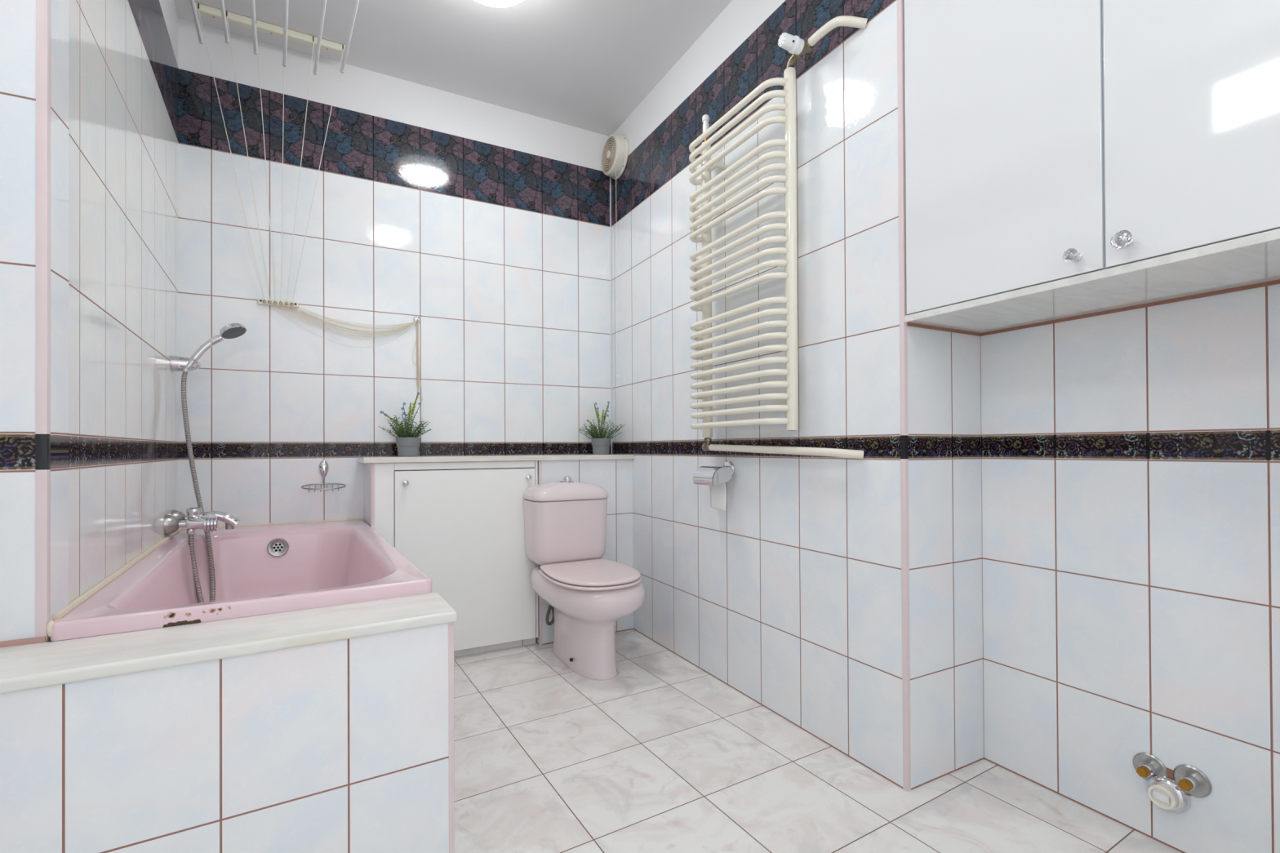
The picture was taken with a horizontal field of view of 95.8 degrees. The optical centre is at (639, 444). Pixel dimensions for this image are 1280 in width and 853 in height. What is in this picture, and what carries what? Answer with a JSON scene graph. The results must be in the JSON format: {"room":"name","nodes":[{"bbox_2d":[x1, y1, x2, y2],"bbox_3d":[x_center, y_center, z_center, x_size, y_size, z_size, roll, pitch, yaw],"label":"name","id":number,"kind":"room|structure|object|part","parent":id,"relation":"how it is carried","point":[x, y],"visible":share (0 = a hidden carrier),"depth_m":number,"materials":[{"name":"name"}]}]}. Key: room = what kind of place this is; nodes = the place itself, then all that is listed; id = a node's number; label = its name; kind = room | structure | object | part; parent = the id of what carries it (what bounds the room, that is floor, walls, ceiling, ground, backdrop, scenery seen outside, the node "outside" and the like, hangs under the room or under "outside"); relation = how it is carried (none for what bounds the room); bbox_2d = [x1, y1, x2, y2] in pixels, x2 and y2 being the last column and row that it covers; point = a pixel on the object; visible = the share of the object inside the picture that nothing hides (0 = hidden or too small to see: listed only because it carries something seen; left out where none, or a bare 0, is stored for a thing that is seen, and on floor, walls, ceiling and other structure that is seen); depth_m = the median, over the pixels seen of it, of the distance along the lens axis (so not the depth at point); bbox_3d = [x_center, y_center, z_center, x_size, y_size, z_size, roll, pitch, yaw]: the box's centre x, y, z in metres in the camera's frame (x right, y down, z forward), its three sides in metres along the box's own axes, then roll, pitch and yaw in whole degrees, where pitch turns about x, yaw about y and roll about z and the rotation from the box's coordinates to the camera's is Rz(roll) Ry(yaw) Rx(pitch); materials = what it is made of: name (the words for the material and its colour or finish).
{"room":"bathroom","nodes":[
{"label":"bathroom","id":0,"kind":"room"},
{"bbox_2d":[0,0,69,642],"bbox_3d":[-1.259,-0.386,0.995,0.381,2.656,0.100,0,0,-28],"label":"wall","id":1,"kind":"structure","parent":0,"point":[17,17],"depth_m":1.03,"materials":[{"name":"tile"}]},
{"bbox_2d":[0,636,46,648],"bbox_3d":[-1.186,0.348,0.969,0.279,0.010,0.005,0,0,-28],"label":"trim","id":2,"kind":"structure","parent":1,"relation":"attached to","point":[42,639],"depth_m":1.02,"materials":[{"name":"pink plastic"}]},
{"bbox_2d":[35,0,50,641],"bbox_3d":[-1.078,-0.681,1.045,0.016,2.067,0.016,0,0,-28],"label":"trim","id":3,"kind":"structure","parent":1,"relation":"attached to","point":[42,411],"depth_m":1.04,"materials":[{"name":"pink plastic"}]},
{"bbox_2d":[68,0,178,639],"bbox_3d":[-1.501,-0.381,1.657,0.100,2.656,1.485,0,0,-31],"label":"wall","id":4,"kind":"structure","parent":0,"point":[123,55],"depth_m":1.48,"materials":[{"name":"tile"}]},
{"bbox_2d":[169,355,200,371],"bbox_3d":[-1.706,-0.303,2.173,0.090,0.059,0.059,0,0,-28],"label":"bracket","id":5,"kind":"object","parent":4,"relation":"attached to","point":[177,363],"visible":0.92,"depth_m":2.15,"materials":[{"name":"silver metal"}]},
{"bbox_2d":[182,323,246,372],"bbox_3d":[-1.615,-0.369,2.199,0.200,0.196,0.089,0,0,-28],"label":"shower","id":6,"kind":"object","parent":5,"relation":"on","point":[231,331],"visible":1,"depth_m":2.19,"materials":[{"name":"silver metal"}]},
{"bbox_3d":[-1.650,-0.346,2.186,0.126,0.150,0.028,0,0,-28],"label":"handle","id":7,"kind":"part","parent":6,"relation":"part of","materials":[{"name":"silver metal"}]},
{"bbox_3d":[-1.562,-0.430,2.226,0.077,0.042,0.082,0,0,-28],"label":"spray plate","id":8,"kind":"part","parent":6,"relation":"part of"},
{"bbox_2d":[164,506,239,534],"bbox_3d":[-1.621,0.275,2.160,0.228,0.095,0.216,0,0,-28],"label":"tap","id":9,"kind":"object","parent":4,"relation":"attached to","point":[194,519],"visible":1,"depth_m":2.08,"materials":[{"name":"metal"}]},
{"bbox_2d":[186,528,195,534],"bbox_3d":[-1.621,0.311,2.088,0.026,0.022,0.026,0,0,-28],"label":"outlet","id":10,"kind":"object","parent":9,"relation":"attached to","point":[189,531],"depth_m":2.08,"materials":[{"name":"silver metal"}]},
{"bbox_3d":[-1.618,0.247,2.099,0.047,0.038,0.047,0,0,-28],"label":"diverter knob","id":11,"kind":"part","parent":9,"relation":"part of","materials":[{"name":"silver metal"}]},
{"bbox_2d":[181,370,215,603],"bbox_3d":[-1.600,0.223,2.117,0.229,1.001,0.086,-1,0,40],"label":"shower hose","id":12,"kind":"object","parent":9,"relation":"attached to","point":[184,401],"visible":0.7,"depth_m":2.16,"materials":[{"name":"silver metal"}]},
{"bbox_3d":[-1.561,0.289,2.104,0.043,0.054,0.056,0,0,-28],"label":"handle","id":13,"kind":"part","parent":9,"relation":"part of","materials":[{"name":"silver metal"}]},
{"bbox_3d":[-1.555,0.276,2.132,0.139,0.064,0.041,0,0,-28],"label":"spout","id":14,"kind":"part","parent":9,"relation":"part of","materials":[{"name":"silver metal"}]},
{"bbox_2d":[0,622,448,852],"bbox_3d":[-0.814,0.657,0.988,0.960,0.566,0.050,0,0,-32],"label":"wall","id":15,"kind":"structure","parent":0,"point":[341,746],"depth_m":1.03,"materials":[{"name":"tile"}]},
{"bbox_2d":[0,592,457,693],"bbox_3d":[-0.845,0.362,1.049,0.965,0.023,0.222,0,0,-31],"label":"marble ledge","id":16,"kind":"object","parent":15,"relation":"on","point":[43,664],"visible":1,"depth_m":1.04,"materials":[{"name":"white stone"}]},
{"bbox_2d":[448,622,454,852],"bbox_3d":[-0.398,0.656,1.220,0.012,0.565,0.013,0,0,-28],"label":"trim","id":17,"kind":"structure","parent":15,"relation":"attached to","point":[451,625],"depth_m":1.21,"materials":[{"name":"pink plastic"}]},
{"bbox_2d":[363,462,375,529],"bbox_3d":[-1.167,0.514,2.509,0.030,0.873,0.249,0,0,-32],"label":"wall","id":18,"kind":"structure","parent":0,"point":[366,467],"depth_m":2.51,"materials":[{"name":"tile"}]},
{"bbox_2d":[370,462,374,525],"bbox_3d":[-1.113,0.205,2.405,0.014,0.258,0.013,0,0,-28],"label":"trim","id":19,"kind":"structure","parent":18,"relation":"attached to","point":[372,464],"depth_m":2.40,"materials":[{"name":"pink plastic"}]},
{"bbox_2d":[178,17,611,528],"bbox_3d":[-1.106,-0.377,2.745,2.100,2.656,0.100,0,0,-28],"label":"wall","id":20,"kind":"structure","parent":0,"point":[486,224],"depth_m":2.62,"materials":[{"name":"tile"}]},
{"bbox_2d":[257,297,298,307],"bbox_3d":[-1.533,-0.601,2.453,0.146,0.025,0.015,0,0,-28],"label":"cleat","id":21,"kind":"object","parent":20,"relation":"attached to","point":[260,301],"visible":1,"depth_m":2.45,"materials":[{"name":"beige plastic"}]},
{"bbox_2d":[301,459,346,492],"bbox_3d":[-1.358,0.133,2.485,0.170,0.135,0.113,0,0,-28],"label":"soap dish","id":22,"kind":"object","parent":20,"relation":"attached to","point":[323,467],"visible":1,"depth_m":2.52,"materials":[{"name":"silver metal"}]},
{"bbox_2d":[413,315,420,324],"bbox_3d":[-1.042,-0.584,2.707,0.032,0.042,0.030,0,0,-28],"label":"wall hook","id":23,"kind":"object","parent":20,"relation":"attached to","point":[416,318],"visible":1,"depth_m":2.70,"materials":[{"name":"silver metal"}]},
{"bbox_2d":[264,301,422,400],"bbox_3d":[-1.295,-0.404,2.569,0.628,0.395,0.017,0,0,-29],"label":"bundle","id":24,"kind":"object","parent":23,"relation":"hanging from","point":[418,376],"visible":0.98,"depth_m":2.60,"materials":[{"name":"beige fabric"}]},
{"bbox_3d":[-1.297,-0.544,2.566,0.584,0.114,0.009,0,0,-28],"label":"cord","id":25,"kind":"part","parent":24,"relation":"part of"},
{"bbox_3d":[-1.306,-0.566,2.562,0.603,0.072,0.008,0,0,-28],"label":"cord","id":26,"kind":"part","parent":24,"relation":"part of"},
{"bbox_3d":[-1.306,-0.542,2.561,0.603,0.118,0.009,0,0,-28],"label":"cord","id":27,"kind":"part","parent":24,"relation":"part of","materials":[{"name":"white fabric"}]},
{"bbox_3d":[-1.306,-0.518,2.561,0.603,0.166,0.009,0,0,-28],"label":"cord","id":28,"kind":"part","parent":24,"relation":"part of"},
{"bbox_3d":[-1.297,-0.568,2.566,0.583,0.067,0.009,0,0,-28],"label":"cord","id":29,"kind":"part","parent":24,"relation":"part of","materials":[{"name":"beige fabric"}]},
{"bbox_3d":[-1.298,-0.556,2.567,0.584,0.090,0.009,0,0,-28],"label":"cord","id":30,"kind":"part","parent":24,"relation":"part of","materials":[{"name":"white fabric"}]},
{"bbox_3d":[-1.280,-0.549,2.576,0.544,0.104,0.009,0,0,-28],"label":"cord","id":31,"kind":"part","parent":24,"relation":"part of","materials":[{"name":"white fabric"}]},
{"bbox_3d":[-1.289,-0.571,2.571,0.564,0.061,0.008,0,0,-28],"label":"cord","id":32,"kind":"part","parent":24,"relation":"part of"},
{"bbox_3d":[-1.288,-0.543,2.571,0.564,0.116,0.010,0,0,-28],"label":"cord","id":33,"kind":"part","parent":24,"relation":"part of","materials":[{"name":"white fabric"}]},
{"bbox_3d":[-1.271,-0.554,2.581,0.524,0.094,0.008,0,0,-28],"label":"cord","id":34,"kind":"part","parent":24,"relation":"part of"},
{"bbox_3d":[-1.288,-0.548,2.571,0.564,0.107,0.010,0,0,-28],"label":"cord","id":35,"kind":"part","parent":24,"relation":"part of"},
{"bbox_3d":[-1.280,-0.554,2.575,0.544,0.094,0.009,0,0,-28],"label":"cord","id":36,"kind":"part","parent":24,"relation":"part of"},
{"bbox_3d":[-1.271,-0.552,2.580,0.524,0.099,0.010,0,0,-28],"label":"cord","id":37,"kind":"part","parent":24,"relation":"part of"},
{"bbox_3d":[-1.280,-0.556,2.575,0.544,0.091,0.010,0,0,-28],"label":"cord","id":38,"kind":"part","parent":24,"relation":"part of","materials":[{"name":"white fabric"}]},
{"bbox_3d":[-1.262,-0.562,2.585,0.504,0.078,0.008,0,0,-28],"label":"cord","id":39,"kind":"part","parent":24,"relation":"part of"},
{"bbox_3d":[-1.262,-0.563,2.585,0.504,0.076,0.009,0,0,-28],"label":"cord","id":40,"kind":"part","parent":24,"relation":"part of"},
{"bbox_3d":[-1.043,-0.427,2.706,0.002,0.305,0.014,0,0,-28],"label":"cord","id":41,"kind":"part","parent":24,"relation":"part of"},
{"bbox_3d":[-1.041,-0.360,2.706,0.044,0.278,0.012,0,0,-28],"label":"cord","id":42,"kind":"part","parent":24,"relation":"part of","materials":[{"name":"beige fabric"}]},
{"bbox_3d":[-1.040,-0.399,2.707,0.002,0.360,0.012,0,0,-28],"label":"cord","id":43,"kind":"part","parent":24,"relation":"part of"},
{"bbox_3d":[-1.041,-0.434,2.705,0.003,0.291,0.010,0,0,-11],"label":"cord","id":44,"kind":"part","parent":24,"relation":"part of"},
{"bbox_3d":[-1.037,-0.399,2.706,0.003,0.360,0.009,0,0,-28],"label":"cord","id":45,"kind":"part","parent":24,"relation":"part of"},
{"bbox_2d":[609,176,612,453],"bbox_3d":[-0.160,-0.726,3.193,0.007,1.556,0.006,0,0,-28],"label":"trim","id":46,"kind":"structure","parent":20,"relation":"attached to","point":[610,176],"depth_m":3.19,"materials":[{"name":"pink plastic"}]},
{"bbox_2d":[173,0,732,136],"bbox_3d":[0.065,-1.771,0.919,2.750,0.100,4.447,0,0,-28],"label":"ceiling","id":47,"kind":"structure","parent":0,"point":[586,64],"depth_m":2.46,"materials":[{"name":"paint"}]},
{"bbox_2d":[190,0,359,303],"bbox_3d":[-1.135,-1.160,1.774,0.613,1.100,1.574,0,0,-28],"label":"clothesline","id":48,"kind":"object","parent":47,"relation":"hanging from","point":[221,14],"visible":1,"depth_m":2.31,"materials":[{"name":"beige plastic"}]},
{"bbox_3d":[-1.303,-1.461,1.622,0.012,0.142,1.311,0,0,-32],"label":"rod","id":49,"kind":"part","parent":48,"relation":"part of","materials":[{"name":"white plastic"}]},
{"bbox_3d":[-1.202,-1.461,1.620,0.012,0.142,1.311,0,0,-32],"label":"rod","id":50,"kind":"part","parent":48,"relation":"part of","materials":[{"name":"white plastic"}]},
{"bbox_3d":[-1.639,-1.139,2.329,0.003,1.071,0.235,-1,0,32],"label":"cord","id":51,"kind":"part","parent":48,"relation":"part of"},
{"bbox_3d":[-1.591,-1.139,2.354,0.003,1.070,0.178,0,0,20],"label":"cord","id":52,"kind":"part","parent":48,"relation":"part of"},
{"bbox_3d":[-1.138,-1.461,1.684,0.012,0.142,1.311,0,0,-32],"label":"rod","id":53,"kind":"part","parent":48,"relation":"part of","materials":[{"name":"white plastic"}]},
{"bbox_3d":[-1.540,-1.139,2.382,0.002,1.070,0.132,0,0,-3],"label":"cord","id":54,"kind":"part","parent":48,"relation":"part of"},
{"bbox_3d":[-1.490,-1.690,2.359,0.539,0.030,0.037,0,0,-28],"label":"rail","id":55,"kind":"part","parent":48,"relation":"part of","materials":[{"name":"beige plastic"}]},
{"bbox_3d":[-1.488,-1.139,2.409,0.003,1.070,0.121,0,0,-39],"label":"cord","id":56,"kind":"part","parent":48,"relation":"part of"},
{"bbox_3d":[-1.069,-1.461,1.754,0.012,0.142,1.311,0,0,-32],"label":"rod","id":57,"kind":"part","parent":48,"relation":"part of","materials":[{"name":"white plastic"}]},
{"bbox_3d":[-1.434,-1.140,2.438,0.159,1.070,0.003,0,0,20],"label":"cord","id":58,"kind":"part","parent":48,"relation":"part of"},
{"bbox_3d":[-1.377,-1.140,2.469,0.229,1.071,0.003,0,0,3],"label":"cord","id":59,"kind":"part","parent":48,"relation":"part of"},
{"bbox_3d":[-0.976,-1.461,1.806,0.012,0.142,1.311,0,0,-32],"label":"rod","id":60,"kind":"part","parent":48,"relation":"part of","materials":[{"name":"white plastic"}]},
{"bbox_3d":[-0.862,-1.462,1.796,0.012,0.142,1.311,0,0,-32],"label":"rod","id":61,"kind":"part","parent":48,"relation":"part of","materials":[{"name":"white plastic"}]},
{"bbox_2d":[475,0,523,7],"bbox_3d":[-0.524,-1.667,2.051,0.294,0.088,0.294,0,0,-28],"label":"ceiling lamp","id":62,"kind":"object","parent":47,"relation":"attached to","point":[496,3],"visible":1,"depth_m":2.14,"materials":[{"name":"white glass"}]},
{"bbox_2d":[536,459,633,644],"bbox_3d":[-0.267,0.511,2.876,0.500,0.873,0.050,0,0,-28],"label":"wall","id":63,"kind":"structure","parent":0,"point":[615,476],"depth_m":2.92,"materials":[{"name":"tile"}]},
{"bbox_2d":[374,460,538,651],"bbox_3d":[-0.791,0.494,2.568,0.704,0.834,0.064,0,0,-28],"label":"cabinet","id":64,"kind":"object","parent":63,"relation":"attached to","point":[461,524],"visible":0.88,"depth_m":2.58,"materials":[{"name":"white laminate"}]},
{"bbox_3d":[-0.991,0.162,2.444,0.027,0.027,0.028,0,0,-28],"label":"knob","id":65,"kind":"part","parent":64,"relation":"part of","materials":[{"name":"silver metal"}]},
{"bbox_3d":[-0.519,0.153,2.696,0.027,0.027,0.028,0,0,-28],"label":"knob","id":66,"kind":"part","parent":64,"relation":"part of","materials":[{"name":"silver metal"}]},
{"bbox_2d":[453,637,535,657],"bbox_3d":[-0.813,0.930,2.607,0.702,0.038,0.025,0,0,-28],"label":"baseboard","id":67,"kind":"structure","parent":63,"relation":"attached to","point":[531,641],"depth_m":2.67,"materials":[{"name":"tile"}]},
{"bbox_2d":[358,453,634,463],"bbox_3d":[-0.648,0.064,2.778,1.261,0.024,0.266,0,0,-28],"label":"shelf","id":68,"kind":"object","parent":63,"relation":"on","point":[611,456],"visible":1,"depth_m":2.62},
{"bbox_2d":[377,392,431,457],"bbox_3d":[-1.048,-0.093,2.590,0.220,0.293,0.217,0,0,-28],"label":"potted plant","id":69,"kind":"object","parent":68,"relation":"on","point":[407,445],"visible":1,"depth_m":2.56,"materials":[{"name":"green plant"}]},
{"bbox_3d":[-1.036,0.011,2.585,0.105,0.085,0.105,0,0,-28],"label":"pot","id":70,"kind":"part","parent":69,"relation":"part of","materials":[{"name":"white ceramic"}]},
{"bbox_2d":[578,400,623,454],"bbox_3d":[-0.203,-0.090,3.047,0.212,0.283,0.227,-1,0,43],"label":"potted plant","id":71,"kind":"object","parent":68,"relation":"on","point":[601,444],"visible":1,"depth_m":3.01,"materials":[{"name":"green plant"}]},
{"bbox_3d":[-0.204,0.009,3.041,0.105,0.085,0.105,0,0,-28],"label":"pot","id":72,"kind":"part","parent":71,"relation":"part of","materials":[{"name":"white ceramic"}]},
{"bbox_2d":[537,460,542,645],"bbox_3d":[-0.474,0.512,2.744,0.013,0.873,0.013,0,0,-28],"label":"trim","id":73,"kind":"structure","parent":63,"relation":"attached to","point":[539,461],"depth_m":2.74,"materials":[{"name":"pink plastic"}]},
{"bbox_2d":[610,0,902,788],"bbox_3d":[0.299,-0.386,2.449,0.100,2.656,1.947,0,0,-28],"label":"wall","id":74,"kind":"structure","parent":0,"point":[788,596],"depth_m":1.97,"materials":[{"name":"tile"}]},
{"bbox_2d":[601,133,628,377],"bbox_3d":[-0.137,-1.002,3.082,0.070,1.304,0.224,0,0,-28],"label":"fan","id":75,"kind":"object","parent":74,"relation":"attached to","point":[615,156],"visible":1,"depth_m":3.04,"materials":[{"name":"white plastic"}]},
{"bbox_2d":[601,136,616,172],"bbox_3d":[-0.163,-1.542,3.072,0.008,0.172,0.172,0,0,-28],"label":"grille","id":76,"kind":"object","parent":75,"relation":"attached to","point":[609,153],"depth_m":3.06,"materials":[{"name":"plastic"}]},
{"bbox_3d":[-0.123,-0.908,3.044,0.004,1.076,0.010,0,0,22],"label":"pull cord","id":77,"kind":"part","parent":75,"relation":"part of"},
{"bbox_2d":[693,460,734,485],"bbox_3d":[0.290,0.108,2.239,0.116,0.091,0.132,0,0,-28],"label":"paper holder","id":78,"kind":"object","parent":74,"relation":"attached to","point":[710,475],"visible":1,"depth_m":2.19,"materials":[{"name":"silver metal"}]},
{"bbox_2d":[709,482,726,511],"bbox_3d":[0.289,0.177,2.227,0.043,0.149,0.100,0,0,-28],"label":"toilet roll","id":79,"kind":"object","parent":78,"relation":"hanging from","point":[717,492],"visible":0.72,"depth_m":2.23,"materials":[{"name":"white paper"}]},
{"bbox_3d":[0.310,0.116,2.176,0.092,0.069,0.002,0,0,-28],"label":"plate","id":80,"kind":"part","parent":78,"relation":"part of","materials":[{"name":"silver metal"}]},
{"bbox_3d":[0.334,0.095,2.245,0.032,0.066,0.066,0,0,-28],"label":"wall plate","id":81,"kind":"part","parent":78,"relation":"part of","materials":[{"name":"silver metal"}]},
{"bbox_2d":[688,15,867,458],"bbox_3d":[0.415,-0.629,1.969,0.164,1.346,0.780,0,0,-28],"label":"towel radiator","id":82,"kind":"object","parent":74,"relation":"attached to","point":[796,46],"visible":1,"depth_m":1.94,"materials":[{"name":"beige metal"}]},
{"bbox_2d":[702,114,709,132],"bbox_3d":[0.260,-1.260,2.285,0.029,0.079,0.029,0,0,-28],"label":"air vent","id":83,"kind":"object","parent":82,"relation":"attached to","point":[705,118],"depth_m":2.27,"materials":[{"name":"white plastic"}]},
{"bbox_2d":[453,629,1181,852],"bbox_3d":[0.079,0.985,0.903,2.750,0.100,4.447,0,0,-28],"label":"floor","id":84,"kind":"structure","parent":0,"point":[660,755],"depth_m":1.60,"materials":[{"name":"tile"}]},
{"bbox_2d":[522,475,644,680],"bbox_3d":[-0.224,0.544,2.501,0.397,0.804,0.644,0,0,-28],"label":"toilet","id":85,"kind":"object","parent":84,"relation":"on","point":[565,521],"visible":1,"depth_m":2.49,"materials":[{"name":"pink ceramic"}]},
{"bbox_3d":[-0.338,0.211,2.691,0.369,0.080,0.206,0,0,-28],"label":"tank lid","id":86,"kind":"part","parent":85,"relation":"part of","materials":[{"name":"pink ceramic"}]},
{"bbox_3d":[-0.338,0.401,2.692,0.361,0.296,0.200,0,0,-28],"label":"tank","id":87,"kind":"part","parent":85,"relation":"part of","materials":[{"name":"pink ceramic"}]},
{"bbox_3d":[-0.210,0.752,2.478,0.394,0.386,0.595,0,0,-28],"label":"bowl","id":88,"kind":"part","parent":85,"relation":"part of","materials":[{"name":"pink ceramic"}]},
{"bbox_3d":[-0.195,0.550,2.416,0.368,0.013,0.461,0,0,-28],"label":"seat","id":89,"kind":"part","parent":85,"relation":"part of","materials":[{"name":"pink plastic"}]},
{"bbox_3d":[-0.195,0.532,2.417,0.362,0.016,0.455,0,0,-28],"label":"lid","id":90,"kind":"part","parent":85,"relation":"part of","materials":[{"name":"pink plastic"}]},
{"bbox_2d":[906,314,983,790],"bbox_3d":[0.886,-0.393,1.715,0.442,2.656,0.100,0,0,-28],"label":"wall","id":91,"kind":"structure","parent":0,"point":[944,403],"depth_m":1.64,"materials":[{"name":"tile"}]},
{"bbox_2d":[897,0,911,791],"bbox_3d":[0.716,-0.393,1.574,0.014,2.656,0.014,0,0,-28],"label":"trim","id":92,"kind":"structure","parent":91,"relation":"attached to","point":[900,3],"depth_m":1.57,"materials":[{"name":"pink plastic"}]},
{"bbox_2d":[906,322,981,336],"bbox_3d":[0.870,-0.328,1.645,0.324,0.008,0.006,0,0,-28],"label":"trim","id":93,"kind":"structure","parent":91,"relation":"attached to","point":[910,324],"depth_m":1.64,"materials":[{"name":"brown plastic"}]},
{"bbox_2d":[980,284,1279,852],"bbox_3d":[1.276,-0.397,1.347,0.100,2.656,0.916,0,0,-28],"label":"wall","id":94,"kind":"structure","parent":0,"point":[1131,459],"depth_m":1.39,"materials":[{"name":"tile"}]},
{"bbox_2d":[904,0,1279,315],"bbox_3d":[1.060,-1.038,1.237,0.380,1.370,0.915,0,0,-28],"label":"upper cabinet","id":95,"kind":"object","parent":94,"relation":"attached to","point":[1046,140],"visible":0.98,"depth_m":1.20,"materials":[{"name":"white laminate"}]},
{"bbox_3d":[0.829,-1.035,1.369,0.020,1.364,0.449,0,0,-28],"label":"door","id":96,"kind":"part","parent":95,"relation":"part of","materials":[{"name":"white laminate"}]},
{"bbox_3d":[0.899,-0.390,1.196,0.022,0.019,0.019,0,0,-28],"label":"knob","id":97,"kind":"part","parent":95,"relation":"part of","materials":[{"name":"silver metal"}]},
{"bbox_2d":[904,228,1279,333],"bbox_3d":[1.081,-0.344,1.243,0.342,0.017,0.915,0,0,-28],"label":"cabinet underside","id":98,"kind":"object","parent":95,"relation":"attached to","point":[1254,259],"visible":1,"depth_m":1.23,"materials":[{"name":"white wood"}]},
{"bbox_3d":[0.940,-0.395,1.119,0.022,0.024,0.024,0,0,-28],"label":"knob","id":99,"kind":"part","parent":95,"relation":"part of","materials":[{"name":"clear glass"}]},
{"bbox_3d":[1.042,-1.038,0.969,0.020,1.364,0.449,0,0,-28],"label":"door","id":100,"kind":"part","parent":95,"relation":"part of","materials":[{"name":"white laminate"}]},
{"bbox_2d":[979,279,1279,336],"bbox_3d":[1.229,-0.332,1.322,0.006,0.008,0.915,0,0,-28],"label":"trim","id":101,"kind":"structure","parent":94,"relation":"attached to","point":[1275,282],"depth_m":1.37,"materials":[{"name":"brown plastic"}]},
{"bbox_2d":[1133,752,1167,780],"bbox_3d":[1.189,0.766,1.360,0.044,0.066,0.066,0,0,-28],"label":"outlet","id":102,"kind":"object","parent":94,"relation":"attached to","point":[1145,765],"visible":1,"depth_m":1.36,"materials":[{"name":"metal"}]},
{"bbox_2d":[1146,774,1191,813],"bbox_3d":[1.208,0.808,1.332,0.037,0.080,0.080,0,0,-28],"label":"cap","id":103,"kind":"object","parent":94,"relation":"attached to","point":[1164,792],"visible":0.99,"depth_m":1.32,"materials":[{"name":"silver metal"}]},
{"bbox_2d":[1165,767,1191,795],"bbox_3d":[1.226,0.772,1.337,0.001,0.043,0.072,0,0,-28],"label":"trim","id":104,"kind":"structure","parent":94,"relation":"attached to","point":[1170,772],"depth_m":1.34,"materials":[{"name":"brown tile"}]},
{"bbox_2d":[1173,764,1212,797],"bbox_3d":[1.225,0.757,1.293,0.044,0.066,0.066,0,0,-28],"label":"outlet","id":105,"kind":"object","parent":94,"relation":"attached to","point":[1189,779],"visible":1,"depth_m":1.29,"materials":[{"name":"metal"}]},
{"bbox_3d":[-0.768,0.661,1.797,0.118,0.566,1.381,0,0,-28],"label":"wall","id":106,"kind":"structure","parent":0,"visible":0},
{"bbox_2d":[46,518,431,640],"bbox_3d":[-1.160,0.523,1.830,0.665,0.417,1.488,0,0,-31],"label":"bathtub","id":107,"kind":"object","parent":106,"relation":"on","point":[277,567],"visible":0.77,"depth_m":1.82,"materials":[{"name":"pink ceramic"}]}
]}

